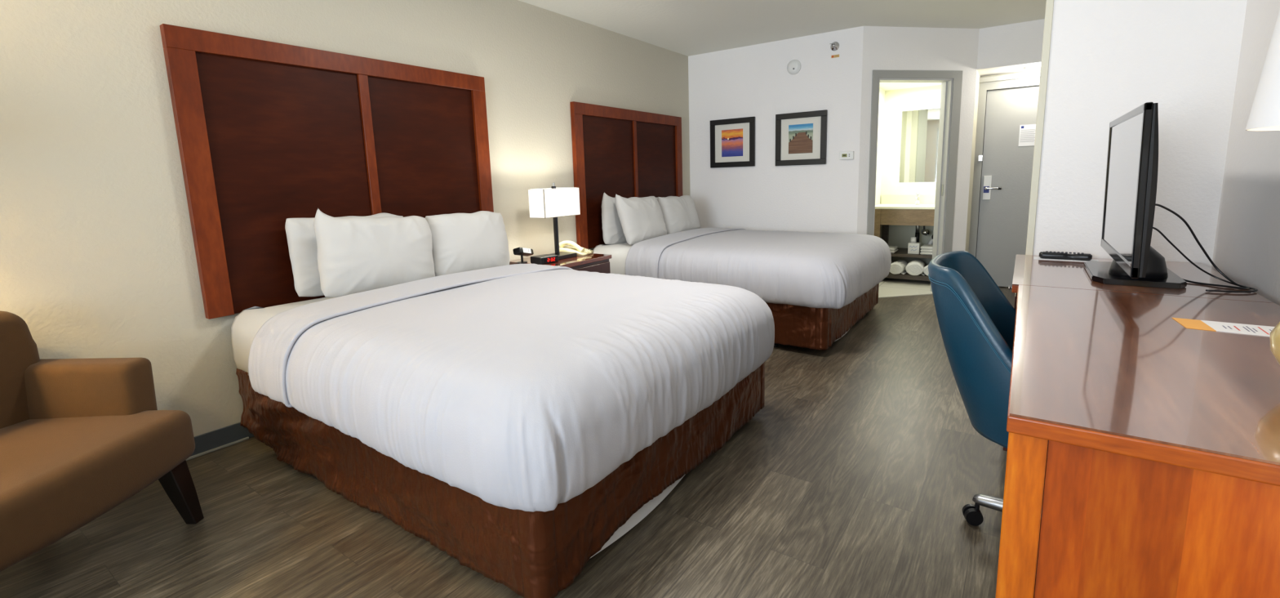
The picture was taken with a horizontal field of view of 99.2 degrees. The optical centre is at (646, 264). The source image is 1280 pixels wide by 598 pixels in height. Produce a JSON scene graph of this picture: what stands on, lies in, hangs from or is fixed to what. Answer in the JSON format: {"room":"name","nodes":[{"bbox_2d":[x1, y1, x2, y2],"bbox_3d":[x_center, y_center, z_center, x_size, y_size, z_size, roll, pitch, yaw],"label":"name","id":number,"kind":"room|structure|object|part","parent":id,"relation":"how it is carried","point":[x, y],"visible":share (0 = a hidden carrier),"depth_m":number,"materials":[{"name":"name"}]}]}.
{"room":"hotel room","nodes":[
{"label":"hotel room","id":0,"kind":"room"},
{"bbox_2d":[0,0,690,436],"bbox_3d":[-1.705,-0.450,2.922,0.100,2.455,7.740,5,11,34],"label":"wall","id":1,"kind":"structure","parent":0,"point":[98,259],"depth_m":2.33,"materials":[{"name":"beige paint"}]},
{"bbox_2d":[186,436,249,460],"bbox_3d":[-2.839,1.069,1.327,0.014,0.012,3.230,5,11,34],"label":"trim","id":2,"kind":"structure","parent":1,"relation":"attached to","point":[246,437],"depth_m":2.53,"materials":[{"name":"grey"}]},
{"bbox_2d":[190,422,253,456],"bbox_3d":[-1.628,0.720,3.075,0.008,0.092,7.540,5,11,34],"label":"baseboard","id":3,"kind":"structure","parent":1,"relation":"attached to","point":[205,442],"depth_m":2.54,"materials":[{"name":"grey plastic"}]},
{"bbox_2d":[160,23,493,319],"bbox_3d":[-1.535,-0.494,3.032,0.040,1.259,1.647,5,11,34],"label":"headboard","id":4,"kind":"object","parent":1,"relation":"attached to","point":[268,133],"visible":0.81,"depth_m":2.71,"materials":[{"name":"brown wood"}]},
{"bbox_3d":[-1.753,-0.397,2.744,0.019,1.167,0.709,5,11,34],"label":"panel","id":5,"kind":"part","parent":4,"relation":"part of","materials":[{"name":"brown wood"}]},
{"bbox_3d":[-1.551,-1.071,2.941,0.040,0.092,1.647,5,11,34],"label":"rail","id":6,"kind":"part","parent":4,"relation":"part of","materials":[{"name":"brown wood"}]},
{"bbox_3d":[-1.328,-0.504,3.353,0.019,1.167,0.692,5,11,34],"label":"panel","id":7,"kind":"part","parent":4,"relation":"part of","materials":[{"name":"brown wood"}]},
{"bbox_2d":[569,101,682,248],"bbox_3d":[-0.108,-0.821,5.080,0.040,1.188,1.654,5,11,34],"label":"headboard","id":8,"kind":"object","parent":1,"relation":"attached to","point":[624,153],"visible":0.67,"depth_m":4.84,"materials":[{"name":"brown wood"}]},
{"bbox_3d":[-0.326,-0.723,4.792,0.019,1.096,0.715,5,11,34],"label":"panel","id":9,"kind":"part","parent":8,"relation":"part of","materials":[{"name":"brown wood"}]},
{"bbox_3d":[-0.123,-1.362,4.995,0.040,0.092,1.654,5,11,34],"label":"rail","id":10,"kind":"part","parent":8,"relation":"part of","materials":[{"name":"brown wood"}]},
{"bbox_3d":[0.098,-0.830,5.400,0.019,1.096,0.703,5,11,34],"label":"panel","id":11,"kind":"part","parent":8,"relation":"part of","materials":[{"name":"brown wood"}]},
{"bbox_2d":[0,277,1015,597],"bbox_3d":[0.872,0.853,2.377,5.130,0.108,9.400,5,11,34],"label":"floor","id":12,"kind":"structure","parent":0,"point":[862,459],"depth_m":1.92,"materials":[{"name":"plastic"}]},
{"bbox_2d":[0,310,204,571],"bbox_3d":[-1.965,0.593,1.598,0.746,0.820,0.851,-1,9,2],"label":"armchair","id":13,"kind":"object","parent":12,"relation":"on","point":[80,437],"visible":1,"depth_m":1.78,"materials":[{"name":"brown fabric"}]},
{"bbox_3d":[-2.248,0.476,1.589,0.186,0.570,0.807,-1,9,2],"label":"backrest","id":14,"kind":"part","parent":13,"relation":"part of","materials":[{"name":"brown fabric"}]},
{"bbox_3d":[-2.001,0.517,1.945,0.477,0.345,0.146,-1,9,2],"label":"arm","id":15,"kind":"part","parent":13,"relation":"part of","materials":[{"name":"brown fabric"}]},
{"bbox_3d":[-1.900,0.657,1.606,0.620,0.198,0.770,-1,9,2],"label":"seat","id":16,"kind":"part","parent":13,"relation":"part of","materials":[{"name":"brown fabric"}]},
{"bbox_3d":[-1.682,0.818,1.955,0.097,0.250,0.073,-1,9,2],"label":"leg","id":17,"kind":"part","parent":13,"relation":"part of","materials":[{"name":"black wood"}]},
{"bbox_2d":[231,296,764,597],"bbox_3d":[-0.662,0.484,2.615,1.988,0.649,1.620,5,11,34],"label":"bed","id":18,"kind":"object","parent":12,"relation":"on","point":[535,553],"visible":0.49,"depth_m":1.83,"materials":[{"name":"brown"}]},
{"bbox_3d":[-0.676,0.318,2.603,1.955,0.316,1.571,5,11,34],"label":"mattress","id":19,"kind":"part","parent":18,"relation":"part of","materials":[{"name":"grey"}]},
{"bbox_2d":[284,212,403,296],"bbox_3d":[-1.549,-0.063,2.895,0.139,0.409,0.641,4,10,31],"label":"pillow","id":20,"kind":"object","parent":18,"relation":"on","point":[300,233],"visible":0.3,"depth_m":2.65,"materials":[{"name":"white fabric"}]},
{"bbox_2d":[313,207,435,297],"bbox_3d":[-1.379,-0.080,2.809,0.192,0.454,0.608,5,11,37],"label":"pillow","id":21,"kind":"object","parent":18,"relation":"on","point":[355,254],"visible":0.94,"depth_m":2.70,"materials":[{"name":"white fabric"}]},
{"bbox_2d":[425,210,510,275],"bbox_3d":[-1.076,-0.129,3.306,0.188,0.373,0.562,5,11,38],"label":"pillow","id":22,"kind":"object","parent":18,"relation":"on","point":[462,242],"visible":0.85,"depth_m":3.21,"materials":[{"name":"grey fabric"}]},
{"bbox_2d":[248,263,774,511],"bbox_3d":[-0.461,0.325,2.455,1.646,0.414,1.731,5,11,34],"label":"duvet","id":23,"kind":"object","parent":18,"relation":"on","point":[524,387],"visible":1,"depth_m":1.81,"materials":[{"name":"white fabric"}]},
{"bbox_2d":[509,252,611,273],"bbox_3d":[-0.617,0.267,4.030,0.518,0.635,0.585,5,11,34],"label":"nightstand","id":24,"kind":"object","parent":12,"relation":"on","point":[593,262],"visible":0.1,"depth_m":3.91,"materials":[{"name":"brown wood"}]},
{"bbox_2d":[512,247,533,263],"bbox_3d":[-0.860,-0.073,3.813,0.075,0.116,0.186,1,9,15],"label":"hub","id":25,"kind":"object","parent":24,"relation":"on","point":[522,251],"visible":1,"depth_m":3.77,"materials":[{"name":"black plastic"}]},
{"bbox_2d":[522,247,531,253],"bbox_3d":[-0.834,-0.096,3.796,0.011,0.053,0.111,1,9,18],"label":"outlet","id":26,"kind":"object","parent":25,"relation":"attached to","point":[524,250],"depth_m":3.79,"materials":[{"name":"white plastic"}]},
{"bbox_2d":[530,253,558,264],"bbox_3d":[-0.707,-0.036,3.773,0.128,0.048,0.150,7,12,42],"label":"clock radio","id":27,"kind":"object","parent":24,"relation":"on","point":[545,258],"visible":1,"depth_m":3.73,"materials":[{"name":"black plastic"}]},
{"bbox_2d":[528,182,580,259],"bbox_3d":[-0.655,-0.314,3.932,0.152,0.545,0.361,5,11,34],"label":"table lamp","id":28,"kind":"object","parent":24,"relation":"on","point":[553,202],"visible":0.91,"depth_m":3.84,"materials":[{"name":"white fabric"}]},
{"bbox_3d":[-0.658,-0.445,3.912,0.150,0.200,0.360,5,11,34],"label":"lamp shade","id":29,"kind":"part","parent":28,"relation":"part of","materials":[{"name":"white fabric"}]},
{"bbox_2d":[559,240,593,256],"bbox_3d":[-0.530,-0.131,4.145,0.245,0.110,0.170,2,10,22],"label":"telephone","id":30,"kind":"object","parent":24,"relation":"on","point":[573,247],"visible":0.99,"depth_m":4.09,"materials":[{"name":"beige plastic"}]},
{"bbox_3d":[-0.430,0.094,3.869,0.015,0.155,0.535,5,11,34],"label":"drawer","id":31,"kind":"part","parent":24,"relation":"part of","materials":[{"name":"brown wood"}]},
{"bbox_2d":[593,242,879,350],"bbox_3d":[0.792,0.116,4.696,1.998,0.648,1.609,5,11,34],"label":"bed","id":32,"kind":"object","parent":12,"relation":"on","point":[816,328],"visible":0.21,"depth_m":3.69,"materials":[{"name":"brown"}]},
{"bbox_3d":[0.775,-0.050,4.682,1.956,0.316,1.572,5,11,34],"label":"mattress","id":33,"kind":"part","parent":32,"relation":"part of","materials":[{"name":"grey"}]},
{"bbox_2d":[601,191,626,244],"bbox_3d":[-0.185,-0.405,4.800,0.167,0.482,0.629,6,12,40],"label":"pillow","id":34,"kind":"object","parent":32,"relation":"on","point":[612,230],"visible":0.36,"depth_m":4.57,"materials":[{"name":"grey fabric"}]},
{"bbox_2d":[615,193,666,244],"bbox_3d":[-0.034,-0.405,4.681,0.218,0.427,0.577,5,11,36],"label":"pillow","id":35,"kind":"object","parent":32,"relation":"on","point":[641,219],"visible":0.94,"depth_m":4.55,"materials":[{"name":"grey fabric"}]},
{"bbox_2d":[657,195,700,234],"bbox_3d":[0.314,-0.467,5.196,0.218,0.373,0.576,5,11,37],"label":"pillow","id":36,"kind":"object","parent":32,"relation":"on","point":[680,214],"visible":0.8,"depth_m":5.06,"materials":[{"name":"grey fabric"}]},
{"bbox_2d":[625,226,891,308],"bbox_3d":[1.007,-0.043,4.522,1.682,0.414,1.738,5,11,34],"label":"duvet","id":37,"kind":"object","parent":32,"relation":"on","point":[813,269],"visible":0.92,"depth_m":3.88,"materials":[{"name":"white fabric"}]},
{"bbox_2d":[874,194,935,280],"bbox_3d":[2.907,-0.293,5.982,0.780,0.922,0.610,5,11,34],"label":"vanity","id":38,"kind":"object","parent":12,"relation":"on","point":[893,209],"visible":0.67,"depth_m":5.83,"materials":[{"name":"beige"}]},
{"bbox_3d":[2.486,-0.211,5.960,0.113,0.790,0.050,5,11,34],"label":"leg","id":39,"kind":"part","parent":38,"relation":"part of","materials":[{"name":"brown wood"}]},
{"bbox_3d":[2.772,-0.280,6.343,0.063,0.790,0.060,5,11,34],"label":"leg","id":40,"kind":"part","parent":38,"relation":"part of","materials":[{"name":"brown wood"}]},
{"bbox_2d":[888,244,898,253],"bbox_3d":[2.660,-0.170,6.037,0.203,0.058,0.200,5,11,34],"label":"folded towel","id":41,"kind":"object","parent":38,"relation":"on","point":[893,249],"visible":0.41,"depth_m":5.94,"materials":[{"name":"white fabric"}]},
{"bbox_2d":[889,259,907,274],"bbox_3d":[2.739,0.028,5.926,0.161,0.125,0.266,6,11,38],"label":"rolled towel","id":42,"kind":"object","parent":38,"relation":"on","point":[899,266],"visible":0.87,"depth_m":5.84,"materials":[{"name":"white fabric"}]},
{"bbox_2d":[875,203,934,208],"bbox_3d":[2.897,-0.632,5.929,0.780,0.025,0.610,5,11,34],"label":"countertop","id":43,"kind":"structure","parent":38,"relation":"on","point":[882,206],"depth_m":5.79,"materials":[{"name":"beige stone"}]},
{"bbox_2d":[899,204,933,205],"bbox_3d":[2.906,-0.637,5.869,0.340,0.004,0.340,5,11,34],"label":"basin","id":44,"kind":"object","parent":43,"relation":"in","point":[900,204],"depth_m":5.90,"materials":[{"name":"white ceramic"}]},
{"bbox_2d":[885,271,929,280],"bbox_3d":[2.932,0.096,6.046,0.740,0.050,0.548,5,11,34],"label":"shelf","id":45,"kind":"object","parent":38,"relation":"attached to","point":[906,276],"depth_m":5.82,"materials":[{"name":"brown wood"}]},
{"bbox_2d":[890,247,932,257],"bbox_3d":[2.947,-0.128,6.015,0.710,0.030,0.518,5,11,34],"label":"shelf","id":46,"kind":"object","parent":38,"relation":"attached to","point":[903,252],"depth_m":5.84,"materials":[{"name":"brown wood"}]},
{"bbox_2d":[907,236,920,253],"bbox_3d":[2.880,-0.206,5.863,0.110,0.175,0.103,5,11,34],"label":"tissue box","id":47,"kind":"object","parent":38,"relation":"on","point":[913,247],"visible":1,"depth_m":5.83,"materials":[{"name":"white cardboard"}]},
{"bbox_2d":[905,258,924,275],"bbox_3d":[2.879,0.031,5.830,0.181,0.141,0.266,4,10,30],"label":"rolled towel","id":48,"kind":"object","parent":38,"relation":"on","point":[914,267],"visible":0.98,"depth_m":5.73,"materials":[{"name":"white fabric"}]},
{"bbox_2d":[915,225,933,244],"bbox_3d":[3.017,-0.327,5.970,0.349,0.371,0.092,5,11,34],"label":"pipes","id":49,"kind":"object","parent":38,"relation":"on","point":[926,232],"visible":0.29,"depth_m":5.96,"materials":[{"name":"silver metal"}]},
{"bbox_2d":[923,264,928,275],"bbox_3d":[3.026,0.050,5.755,0.153,0.119,0.266,6,11,38],"label":"rolled towel","id":50,"kind":"object","parent":38,"relation":"on","point":[926,271],"visible":0.23,"depth_m":5.68,"materials":[{"name":"white fabric"}]},
{"bbox_2d":[920,244,933,254],"bbox_3d":[3.028,-0.156,5.783,0.205,0.088,0.200,5,11,34],"label":"folded towel","id":51,"kind":"object","parent":38,"relation":"on","point":[926,249],"visible":0.5,"depth_m":5.73,"materials":[{"name":"white fabric"}]},
{"bbox_2d":[928,250,1015,525],"bbox_3d":[1.258,0.449,1.648,0.755,0.911,0.632,5,11,34],"label":"desk chair","id":52,"kind":"object","parent":12,"relation":"on","point":[976,320],"visible":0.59,"depth_m":1.56,"materials":[{"name":"teal leather"}]},
{"bbox_3d":[1.207,0.787,1.764,0.260,0.054,0.052,7,12,43],"label":"arm","id":53,"kind":"part","parent":52,"relation":"part of","materials":[{"name":"silver metal"}]},
{"bbox_2d":[995,284,1279,597],"bbox_3d":[1.310,0.567,1.395,0.660,0.755,1.335,5,11,34],"label":"desk","id":54,"kind":"object","parent":12,"relation":"on","point":[1143,455],"visible":1,"depth_m":0.97,"materials":[{"name":"brown wood"}]},
{"bbox_3d":[0.953,0.667,0.883,0.535,0.696,0.019,5,11,34],"label":"panel","id":55,"kind":"part","parent":54,"relation":"part of","materials":[{"name":"orange wood"}]},
{"bbox_2d":[1172,317,1275,336],"bbox_3d":[1.561,0.169,1.442,0.231,0.001,0.131,5,11,34],"label":"brochure","id":56,"kind":"object","parent":54,"relation":"on","point":[1250,329],"visible":0.86,"depth_m":1.45,"materials":[{"name":"white paper"}]},
{"bbox_2d":[1245,9,1279,365],"bbox_3d":[1.272,-0.142,0.935,0.352,0.790,0.352,5,11,34],"label":"table lamp","id":57,"kind":"object","parent":54,"relation":"on","point":[1264,114],"visible":1,"depth_m":0.98,"materials":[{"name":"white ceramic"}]},
{"bbox_3d":[1.266,-0.387,0.896,0.352,0.295,0.352,5,11,34],"label":"lamp shade","id":58,"kind":"part","parent":57,"relation":"part of","materials":[{"name":"white fabric"}]},
{"bbox_2d":[1003,253,1274,450],"bbox_3d":[1.924,0.406,2.308,0.698,0.755,0.878,5,11,34],"label":"dresser","id":59,"kind":"object","parent":12,"relation":"on","point":[1028,270],"visible":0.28,"depth_m":2.10,"materials":[{"name":"brown wood"}]},
{"bbox_3d":[1.665,0.163,2.448,0.018,0.205,0.842,5,11,34],"label":"drawer","id":60,"kind":"part","parent":59,"relation":"part of","materials":[{"name":"brown wood"}]},
{"bbox_2d":[1033,256,1098,262],"bbox_3d":[1.988,-0.023,2.588,0.245,0.001,0.090,5,11,34],"label":"paper slip","id":61,"kind":"object","parent":59,"relation":"on","point":[1034,257],"visible":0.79,"depth_m":2.58,"materials":[{"name":"white paper"}]},
{"bbox_2d":[1039,250,1092,260],"bbox_3d":[1.988,-0.041,2.591,0.200,0.034,0.048,5,11,37],"label":"remote control","id":62,"kind":"object","parent":61,"relation":"on","point":[1052,255],"visible":1,"depth_m":2.58,"materials":[{"name":"black plastic"}]},
{"bbox_2d":[1083,102,1186,288],"bbox_3d":[1.839,-0.243,2.015,0.263,0.621,0.875,5,11,34],"label":"television","id":63,"kind":"object","parent":59,"relation":"on","point":[1132,157],"visible":1,"depth_m":1.92,"materials":[{"name":"black plastic"}]},
{"bbox_2d":[1155,203,1251,289],"bbox_3d":[2.002,-0.077,1.987,0.286,0.294,0.153,6,12,40],"label":"power cable","id":64,"kind":"object","parent":59,"relation":"on","point":[1241,286],"visible":0.91,"depth_m":1.96,"materials":[{"name":"black plastic"}]},
{"bbox_2d":[1152,226,1257,292],"bbox_3d":[1.952,-0.024,1.912,0.278,0.211,0.182,1,9,16],"label":"cable","id":65,"kind":"object","parent":59,"relation":"on","point":[1154,228],"visible":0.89,"depth_m":1.98,"materials":[{"name":"black plastic"}]},
{"bbox_2d":[688,26,863,233],"bbox_3d":[1.229,-0.937,5.495,1.770,2.455,0.100,5,11,34],"label":"wall","id":66,"kind":"structure","parent":0,"point":[755,81],"depth_m":5.34,"materials":[{"name":"white paint"}]},
{"bbox_2d":[710,116,755,167],"bbox_3d":[0.879,-1.248,5.604,0.497,0.486,0.028,5,11,34],"label":"framed picture","id":67,"kind":"object","parent":66,"relation":"attached to","point":[732,140],"visible":1,"depth_m":5.60,"materials":[{"name":"black"}]},
{"bbox_2d":[721,128,742,156],"bbox_3d":[0.879,-1.248,5.604,0.240,0.272,0.001,5,11,34],"label":"print","id":68,"kind":"object","parent":67,"relation":"attached to","point":[731,138],"depth_m":5.60,"materials":[{"name":"multicoloured paper"}]},
{"bbox_2d":[786,59,800,74],"bbox_3d":[1.384,-1.862,5.140,0.136,0.136,0.032,5,11,34],"label":"smoke detector","id":69,"kind":"object","parent":66,"relation":"attached to","point":[793,67],"visible":1,"depth_m":5.13,"materials":[{"name":"white plastic"}]},
{"bbox_2d":[775,109,827,165],"bbox_3d":[1.468,-1.198,5.201,0.492,0.492,0.028,5,11,34],"label":"framed picture","id":70,"kind":"object","parent":66,"relation":"attached to","point":[801,137],"visible":1,"depth_m":5.19,"materials":[{"name":"black wood"}]},
{"bbox_2d":[788,123,813,153],"bbox_3d":[1.468,-1.198,5.202,0.236,0.272,0.001,5,11,34],"label":"print","id":71,"kind":"object","parent":70,"relation":"attached to","point":[800,135],"depth_m":5.20,"materials":[{"name":"multicoloured paper"}]},
{"bbox_2d":[829,41,839,50],"bbox_3d":[1.682,-1.965,4.898,0.080,0.080,0.059,5,11,34],"label":"sprinkler","id":72,"kind":"object","parent":66,"relation":"attached to","point":[834,46],"visible":1,"depth_m":4.90,"materials":[{"name":"silver metal"}]},
{"bbox_2d":[831,53,839,57],"bbox_3d":[1.706,-1.883,4.931,0.072,0.024,0.003,5,11,34],"label":"warning sticker","id":73,"kind":"object","parent":66,"relation":"attached to","point":[833,55],"visible":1,"depth_m":4.93,"materials":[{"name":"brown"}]},
{"bbox_2d":[839,151,853,159],"bbox_3d":[1.828,-0.997,4.985,0.124,0.074,0.030,5,11,34],"label":"thermostat","id":74,"kind":"object","parent":66,"relation":"attached to","point":[842,154],"visible":1,"depth_m":4.97,"materials":[{"name":"white plastic"}]},
{"bbox_2d":[519,0,1046,56],"bbox_3d":[0.801,-1.666,1.980,5.130,0.100,9.400,5,11,34],"label":"ceiling","id":75,"kind":"structure","parent":0,"point":[687,28],"depth_m":4.43,"materials":[{"name":"white paint"}]},
{"bbox_2d":[875,88,884,204],"bbox_3d":[2.299,-0.838,5.819,0.100,2.100,1.610,5,11,34],"label":"wall","id":76,"kind":"structure","parent":0,"point":[882,92],"depth_m":6.18,"materials":[{"name":"beige paint"}]},
{"bbox_2d":[879,82,941,90],"bbox_3d":[2.637,-1.861,5.341,0.861,0.050,1.510,5,11,34],"label":"ceiling","id":77,"kind":"structure","parent":0,"point":[884,86],"depth_m":5.85,"materials":[{"name":"beige paint"}]},
{"bbox_2d":[880,84,941,266],"bbox_3d":[3.612,-0.876,5.827,2.050,2.100,0.100,5,11,34],"label":"wall","id":78,"kind":"structure","parent":0,"point":[896,101],"depth_m":6.21,"materials":[{"name":"beige paint"}]},
{"bbox_2d":[880,194,935,203],"bbox_3d":[3.063,-0.739,6.157,0.779,0.104,0.019,5,11,34],"label":"backsplash","id":79,"kind":"structure","parent":78,"relation":"attached to","point":[885,198],"depth_m":6.22,"materials":[{"name":"beige stone"}]},
{"bbox_2d":[898,107,940,182],"bbox_3d":[3.111,-1.307,6.016,0.565,0.790,0.034,5,11,34],"label":"mirror","id":80,"kind":"object","parent":78,"relation":"attached to","point":[919,140],"visible":0.6,"depth_m":6.05,"materials":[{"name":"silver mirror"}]},
{"bbox_2d":[857,26,979,251],"bbox_3d":[2.478,-0.912,5.115,1.178,2.455,0.120,-3,9,-10],"label":"wall","id":81,"kind":"structure","parent":0,"point":[884,47],"depth_m":4.94,"materials":[{"name":"white paint"}]},
{"bbox_2d":[872,77,953,291],"bbox_3d":[2.450,-0.696,5.143,0.760,2.020,0.128,-3,9,-10],"label":"trim","id":82,"kind":"structure","parent":81,"relation":"attached to","point":[946,83],"depth_m":5.13,"materials":[{"name":"grey paint"}]},
{"bbox_3d":[2.809,-0.706,5.181,0.003,0.110,0.025,-3,9,-10],"label":"strike plate","id":83,"kind":"part","parent":82,"relation":"part of","materials":[{"name":"silver metal"}]},
{"bbox_2d":[866,69,962,253],"bbox_3d":[2.477,-0.719,5.075,0.900,2.085,0.014,-3,9,-10],"label":"trim","id":84,"kind":"structure","parent":81,"relation":"attached to","point":[957,75],"depth_m":5.01,"materials":[{"name":"grey paint"}]},
{"bbox_2d":[964,69,980,251],"bbox_3d":[3.156,-0.795,5.396,0.100,2.100,0.439,5,11,34],"label":"wall","id":85,"kind":"structure","parent":0,"point":[977,83],"depth_m":5.32,"materials":[{"name":"beige paint"}]},
{"bbox_2d":[980,70,1040,286],"bbox_3d":[3.791,-0.805,5.345,1.203,2.100,0.100,5,11,34],"label":"wall","id":86,"kind":"structure","parent":0,"point":[1034,70],"depth_m":5.29,"materials":[{"name":"beige paint"}]},
{"bbox_2d":[968,71,1039,257],"bbox_3d":[3.773,-0.774,5.233,1.103,2.075,0.110,5,11,34],"label":"trim","id":87,"kind":"structure","parent":86,"relation":"attached to","point":[1031,78],"depth_m":5.41,"materials":[{"name":"grey paint"}]},
{"bbox_2d":[976,85,1039,287],"bbox_3d":[3.755,-0.718,5.244,0.930,1.941,0.118,5,11,34],"label":"door","id":88,"kind":"structure","parent":86,"relation":"in","point":[1006,166],"depth_m":5.39,"materials":[{"name":"grey paint"}]},
{"bbox_3d":[3.419,-0.769,5.473,0.068,0.240,0.022,5,11,34],"label":"lock plate","id":89,"kind":"part","parent":88,"relation":"part of","materials":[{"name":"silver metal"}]},
{"bbox_3d":[3.437,-0.756,5.418,0.135,0.028,0.051,5,11,34],"label":"lever","id":90,"kind":"part","parent":88,"relation":"part of","materials":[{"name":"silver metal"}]},
{"bbox_2d":[1017,124,1035,146],"bbox_3d":[3.662,-1.240,5.231,0.145,0.200,0.004,5,11,34],"label":"notice","id":91,"kind":"object","parent":88,"relation":"attached to","point":[1027,132],"visible":0.9,"depth_m":5.24,"materials":[{"name":"white paper"}]},
{"bbox_2d":[977,18,1044,76],"bbox_3d":[3.645,-1.975,4.907,1.103,0.355,0.540,5,11,34],"label":"wall","id":92,"kind":"structure","parent":0,"point":[1010,48],"depth_m":4.88,"materials":[{"name":"white paint"}]},
{"bbox_2d":[1022,66,1039,69],"bbox_3d":[3.519,-1.800,4.988,0.124,0.007,0.124,5,11,34],"label":"recessed light","id":93,"kind":"object","parent":92,"relation":"in","point":[1028,67],"visible":1,"depth_m":4.97,"materials":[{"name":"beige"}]},
{"bbox_2d":[1032,0,1247,267],"bbox_3d":[2.520,-0.562,2.886,0.765,2.455,1.000,5,11,34],"label":"wall","id":94,"kind":"structure","parent":0,"point":[1108,59],"depth_m":2.44,"materials":[{"name":"white paint"}]},
{"bbox_2d":[1025,0,1053,254],"bbox_3d":[1.935,-0.517,2.703,0.030,2.455,0.042,5,11,34],"label":"trim","id":95,"kind":"structure","parent":94,"relation":"attached to","point":[1049,3],"depth_m":2.66,"materials":[{"name":"beige paint"}]},
{"bbox_2d":[1211,0,1279,305],"bbox_3d":[0.882,-0.056,-0.040,0.100,2.455,5.750,5,11,34],"label":"wall","id":96,"kind":"structure","parent":0,"point":[1246,246],"depth_m":2.07,"materials":[{"name":"white paint"}]}
]}

